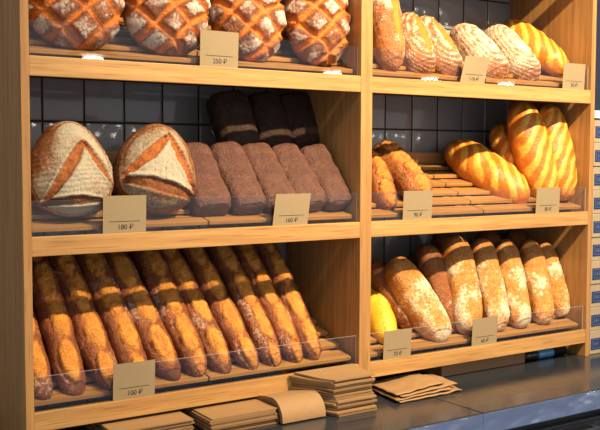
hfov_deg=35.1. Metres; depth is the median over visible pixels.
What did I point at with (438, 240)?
loaf
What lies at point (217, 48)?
price tag
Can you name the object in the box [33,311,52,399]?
baguette
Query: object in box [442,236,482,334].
loaf
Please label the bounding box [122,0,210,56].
round loaf
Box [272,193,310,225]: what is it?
price tag
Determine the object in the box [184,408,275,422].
paper bag
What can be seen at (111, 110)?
wall
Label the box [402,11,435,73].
loaf
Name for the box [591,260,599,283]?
carton
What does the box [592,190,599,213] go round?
carton
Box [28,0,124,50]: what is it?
round loaf
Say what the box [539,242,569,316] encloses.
loaf
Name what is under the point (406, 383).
paper bag
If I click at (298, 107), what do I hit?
loaf
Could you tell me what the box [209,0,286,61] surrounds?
round loaf
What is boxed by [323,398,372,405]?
paper bag
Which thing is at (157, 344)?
baguette
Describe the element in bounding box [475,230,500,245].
loaf
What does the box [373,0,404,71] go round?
loaf
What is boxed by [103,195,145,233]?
price tag
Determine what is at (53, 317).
baguette
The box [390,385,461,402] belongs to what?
paper bag
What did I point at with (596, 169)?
carton
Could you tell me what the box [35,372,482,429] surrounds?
countertop
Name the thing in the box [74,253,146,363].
baguette
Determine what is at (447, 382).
paper bag
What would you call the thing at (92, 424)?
paper bag
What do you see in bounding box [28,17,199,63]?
tray
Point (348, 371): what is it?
paper bag
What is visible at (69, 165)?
loaf
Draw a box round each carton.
[418,353,524,376]
[589,330,599,354]
[590,283,599,307]
[590,306,599,330]
[591,237,599,260]
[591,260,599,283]
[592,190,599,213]
[592,213,599,236]
[593,143,599,165]
[593,166,599,189]
[594,119,599,142]
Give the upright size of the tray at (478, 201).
0.142 m
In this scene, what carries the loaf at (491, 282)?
in the tray at (555, 324)
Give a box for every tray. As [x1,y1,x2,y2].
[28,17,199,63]
[31,165,207,232]
[35,336,207,406]
[193,24,352,72]
[203,211,351,224]
[205,317,350,380]
[370,324,471,356]
[371,167,482,217]
[372,50,460,80]
[418,164,580,212]
[485,70,562,86]
[497,315,577,338]
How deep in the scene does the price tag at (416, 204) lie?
2.59 m
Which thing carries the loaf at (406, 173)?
in the tray at (444, 193)
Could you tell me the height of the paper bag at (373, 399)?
0.007 m
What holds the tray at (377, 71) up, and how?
on the rack
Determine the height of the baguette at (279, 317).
0.347 m
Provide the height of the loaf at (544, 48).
0.192 m
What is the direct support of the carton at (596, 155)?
on the carton at (596, 169)
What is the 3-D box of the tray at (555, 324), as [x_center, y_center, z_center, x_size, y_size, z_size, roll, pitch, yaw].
[0.622,0.284,3.031,0.426,0.142,0.321,-2,4,-34]
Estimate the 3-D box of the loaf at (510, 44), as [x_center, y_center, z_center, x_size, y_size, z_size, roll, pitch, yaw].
[0.657,-0.502,2.955,0.124,0.208,0.231,-2,4,-25]
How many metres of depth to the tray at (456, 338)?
2.69 m
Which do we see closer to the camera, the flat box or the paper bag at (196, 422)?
the paper bag at (196, 422)
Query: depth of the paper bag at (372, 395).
2.33 m
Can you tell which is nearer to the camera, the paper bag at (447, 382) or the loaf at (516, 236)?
the paper bag at (447, 382)
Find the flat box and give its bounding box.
[594,111,599,118]
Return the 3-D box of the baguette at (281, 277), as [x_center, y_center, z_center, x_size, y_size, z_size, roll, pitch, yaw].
[-0.042,0.201,2.561,0.070,0.348,0.296,-3,5,-38]
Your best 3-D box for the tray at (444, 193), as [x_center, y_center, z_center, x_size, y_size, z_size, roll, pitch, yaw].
[0.267,-0.077,2.767,0.426,0.142,0.321,-2,4,-34]
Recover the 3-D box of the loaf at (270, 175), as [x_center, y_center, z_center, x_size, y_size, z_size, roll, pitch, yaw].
[-0.091,-0.087,2.447,0.108,0.203,0.186,-3,5,-42]
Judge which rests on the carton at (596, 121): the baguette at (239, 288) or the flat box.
the flat box
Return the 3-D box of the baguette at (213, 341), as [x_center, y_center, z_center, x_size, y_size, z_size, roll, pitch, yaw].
[-0.278,0.217,2.401,0.075,0.344,0.302,-3,5,-44]
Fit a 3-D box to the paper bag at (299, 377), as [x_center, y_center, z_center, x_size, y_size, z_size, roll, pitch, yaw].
[0.080,0.406,2.382,0.194,0.010,0.102,-2,4,-34]
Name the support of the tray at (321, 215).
on the rack
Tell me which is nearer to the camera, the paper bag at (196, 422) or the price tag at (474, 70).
the paper bag at (196, 422)
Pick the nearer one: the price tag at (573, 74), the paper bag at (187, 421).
the paper bag at (187, 421)
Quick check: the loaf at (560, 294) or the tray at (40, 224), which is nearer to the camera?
the tray at (40, 224)
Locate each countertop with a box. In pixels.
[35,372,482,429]
[370,339,599,429]
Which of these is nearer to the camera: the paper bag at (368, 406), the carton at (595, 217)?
the paper bag at (368, 406)
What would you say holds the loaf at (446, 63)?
in the tray at (377, 71)
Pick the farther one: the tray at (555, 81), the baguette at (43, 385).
the tray at (555, 81)
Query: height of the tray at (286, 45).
0.141 m
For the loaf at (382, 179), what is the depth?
2.62 m
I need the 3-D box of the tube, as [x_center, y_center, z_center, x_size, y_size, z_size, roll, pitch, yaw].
[0.769,0.436,2.991,0.192,0.030,0.030,-2,4,-34]
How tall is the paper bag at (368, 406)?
0.006 m
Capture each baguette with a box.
[32,256,85,395]
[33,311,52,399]
[47,234,117,389]
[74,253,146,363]
[102,252,180,380]
[129,250,206,376]
[156,230,231,373]
[178,228,258,369]
[205,227,281,366]
[229,224,302,362]
[250,223,320,359]
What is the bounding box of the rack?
[0,0,596,429]
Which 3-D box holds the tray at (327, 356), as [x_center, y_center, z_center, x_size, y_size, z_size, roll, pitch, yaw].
[-0.129,0.314,2.525,0.426,0.141,0.319,-2,4,-34]
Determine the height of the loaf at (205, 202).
0.201 m
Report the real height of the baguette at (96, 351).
0.342 m
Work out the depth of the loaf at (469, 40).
2.83 m
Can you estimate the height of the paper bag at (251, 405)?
0.003 m
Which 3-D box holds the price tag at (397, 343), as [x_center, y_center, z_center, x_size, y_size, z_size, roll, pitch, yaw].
[0.265,0.350,2.575,0.097,0.078,0.005,-2,4,-34]
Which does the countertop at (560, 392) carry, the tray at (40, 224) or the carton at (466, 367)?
the carton at (466, 367)
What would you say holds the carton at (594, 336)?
on the countertop at (560, 392)
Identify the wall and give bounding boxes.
[29,0,599,408]
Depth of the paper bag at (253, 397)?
2.27 m
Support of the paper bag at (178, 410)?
on the paper bag at (196, 422)
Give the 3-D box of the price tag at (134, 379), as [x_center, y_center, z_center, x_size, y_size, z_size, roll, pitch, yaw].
[-0.374,0.373,2.142,0.102,0.083,0.007,-2,4,-34]
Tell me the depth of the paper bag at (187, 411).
2.20 m
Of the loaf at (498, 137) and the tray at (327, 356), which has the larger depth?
the loaf at (498, 137)
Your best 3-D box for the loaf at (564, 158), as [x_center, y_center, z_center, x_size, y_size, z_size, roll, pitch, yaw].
[0.817,-0.201,3.021,0.116,0.312,0.137,-2,4,-30]
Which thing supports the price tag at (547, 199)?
attached to the rack
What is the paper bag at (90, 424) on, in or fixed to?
on the paper bag
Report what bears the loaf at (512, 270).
in the tray at (555, 324)
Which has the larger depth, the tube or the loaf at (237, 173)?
the tube
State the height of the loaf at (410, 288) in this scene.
0.251 m
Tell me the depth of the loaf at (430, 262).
2.80 m
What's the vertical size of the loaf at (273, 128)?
0.174 m
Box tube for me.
[525,346,566,360]
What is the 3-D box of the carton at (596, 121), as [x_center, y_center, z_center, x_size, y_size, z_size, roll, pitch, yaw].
[0.985,-0.276,3.141,0.248,0.075,0.180,-2,4,-34]
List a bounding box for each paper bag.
[90,424,192,429]
[91,423,191,429]
[95,421,194,429]
[96,421,192,429]
[98,410,192,429]
[177,409,276,428]
[178,410,277,429]
[181,409,276,425]
[182,408,275,424]
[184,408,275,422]
[189,397,276,420]
[193,419,275,429]
[194,420,275,429]
[194,421,277,429]
[253,397,281,422]
[256,390,325,423]
[257,398,280,422]
[288,375,370,383]
[290,389,371,396]
[291,386,371,394]
[293,377,374,386]
[293,381,373,388]
[293,383,372,392]
[294,363,374,381]
[320,391,373,399]
[322,394,375,403]
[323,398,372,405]
[325,398,376,408]
[325,402,374,410]
[325,404,376,414]
[326,407,376,416]
[371,373,443,394]
[371,386,451,400]
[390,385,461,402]
[398,374,457,396]
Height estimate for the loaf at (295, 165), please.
0.199 m
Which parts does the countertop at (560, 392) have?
drawer, handle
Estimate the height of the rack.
1.404 m
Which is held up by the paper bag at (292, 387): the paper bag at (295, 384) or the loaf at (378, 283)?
the paper bag at (295, 384)
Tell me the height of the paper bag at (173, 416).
0.003 m
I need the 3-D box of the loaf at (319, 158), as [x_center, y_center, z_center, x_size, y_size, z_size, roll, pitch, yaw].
[0.060,-0.094,2.533,0.170,0.193,0.105,3,5,40]
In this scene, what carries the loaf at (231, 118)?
in the tray at (321, 215)
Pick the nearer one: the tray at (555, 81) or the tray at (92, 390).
the tray at (92, 390)
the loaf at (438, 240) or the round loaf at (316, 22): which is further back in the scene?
the loaf at (438, 240)
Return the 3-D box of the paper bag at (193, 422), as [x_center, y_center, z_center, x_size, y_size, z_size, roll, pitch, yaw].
[-0.372,0.471,2.190,0.205,0.003,0.200,-2,4,-34]
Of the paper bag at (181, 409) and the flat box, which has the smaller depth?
the paper bag at (181, 409)
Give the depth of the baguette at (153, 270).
2.33 m
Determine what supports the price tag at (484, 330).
attached to the rack
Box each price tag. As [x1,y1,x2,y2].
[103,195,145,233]
[113,359,154,400]
[200,29,238,67]
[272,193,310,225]
[383,328,411,359]
[402,190,432,219]
[460,56,489,83]
[471,316,497,346]
[535,187,559,213]
[562,63,585,89]
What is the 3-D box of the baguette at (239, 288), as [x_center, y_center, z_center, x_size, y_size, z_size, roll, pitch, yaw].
[-0.151,0.210,2.486,0.070,0.346,0.301,-3,5,-43]
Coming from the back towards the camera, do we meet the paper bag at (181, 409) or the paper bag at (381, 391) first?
the paper bag at (381, 391)
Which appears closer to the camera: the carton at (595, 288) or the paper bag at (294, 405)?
the paper bag at (294, 405)
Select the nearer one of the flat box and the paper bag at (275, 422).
the paper bag at (275, 422)
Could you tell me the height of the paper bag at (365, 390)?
0.009 m
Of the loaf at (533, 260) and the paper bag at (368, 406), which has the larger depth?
the loaf at (533, 260)
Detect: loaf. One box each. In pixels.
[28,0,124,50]
[30,121,113,217]
[113,124,195,213]
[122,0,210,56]
[184,142,230,217]
[206,90,259,145]
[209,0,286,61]
[209,141,266,215]
[242,142,295,214]
[248,91,292,147]
[272,143,325,212]
[279,92,319,149]
[284,0,350,66]
[300,144,352,211]
[370,286,396,344]
[371,151,397,209]
[371,259,415,330]
[372,140,432,197]
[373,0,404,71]
[384,256,450,341]
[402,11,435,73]
[408,256,417,267]
[416,244,456,329]
[419,15,463,81]
[431,233,452,254]
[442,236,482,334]
[444,139,529,203]
[449,23,509,83]
[471,238,509,331]
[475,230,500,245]
[484,23,540,85]
[489,124,515,166]
[494,239,530,328]
[502,19,568,75]
[502,229,527,249]
[507,101,557,197]
[518,239,553,324]
[537,103,576,200]
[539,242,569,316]
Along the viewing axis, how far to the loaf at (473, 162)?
2.93 m
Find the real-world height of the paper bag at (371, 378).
0.009 m
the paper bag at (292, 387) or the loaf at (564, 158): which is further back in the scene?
the loaf at (564, 158)
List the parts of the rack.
panel, shelf rail, shelf rail, shelf rail, shelf rail, shelf rail, shelf rail, panel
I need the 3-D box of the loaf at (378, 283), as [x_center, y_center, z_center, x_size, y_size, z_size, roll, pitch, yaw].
[0.274,0.234,2.760,0.174,0.206,0.090,2,4,23]
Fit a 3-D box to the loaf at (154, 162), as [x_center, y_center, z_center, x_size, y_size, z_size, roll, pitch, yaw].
[-0.333,-0.108,2.205,0.197,0.212,0.120,-2,4,-30]
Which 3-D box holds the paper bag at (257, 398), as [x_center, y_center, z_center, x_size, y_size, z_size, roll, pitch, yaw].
[-0.050,0.464,2.362,0.128,0.043,0.204,-2,4,-34]
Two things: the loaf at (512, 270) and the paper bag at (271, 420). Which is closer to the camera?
the paper bag at (271, 420)
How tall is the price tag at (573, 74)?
0.078 m
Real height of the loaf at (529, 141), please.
0.322 m
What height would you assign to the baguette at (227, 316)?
0.347 m
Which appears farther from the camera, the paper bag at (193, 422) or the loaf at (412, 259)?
the loaf at (412, 259)
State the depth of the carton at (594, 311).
3.05 m
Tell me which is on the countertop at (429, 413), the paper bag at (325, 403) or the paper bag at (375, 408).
the paper bag at (375, 408)
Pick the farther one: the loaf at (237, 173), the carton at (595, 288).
the carton at (595, 288)
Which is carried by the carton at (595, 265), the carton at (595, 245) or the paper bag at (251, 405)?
the carton at (595, 245)
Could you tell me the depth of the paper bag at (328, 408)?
2.33 m
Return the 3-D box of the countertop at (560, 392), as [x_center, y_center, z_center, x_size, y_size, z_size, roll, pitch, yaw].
[0.880,0.907,3.056,1.472,0.918,0.652,-2,4,-34]
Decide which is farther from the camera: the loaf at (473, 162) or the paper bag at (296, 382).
the loaf at (473, 162)
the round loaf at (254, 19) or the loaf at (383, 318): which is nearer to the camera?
the round loaf at (254, 19)
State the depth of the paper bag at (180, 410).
2.20 m
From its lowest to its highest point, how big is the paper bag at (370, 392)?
0.010 m

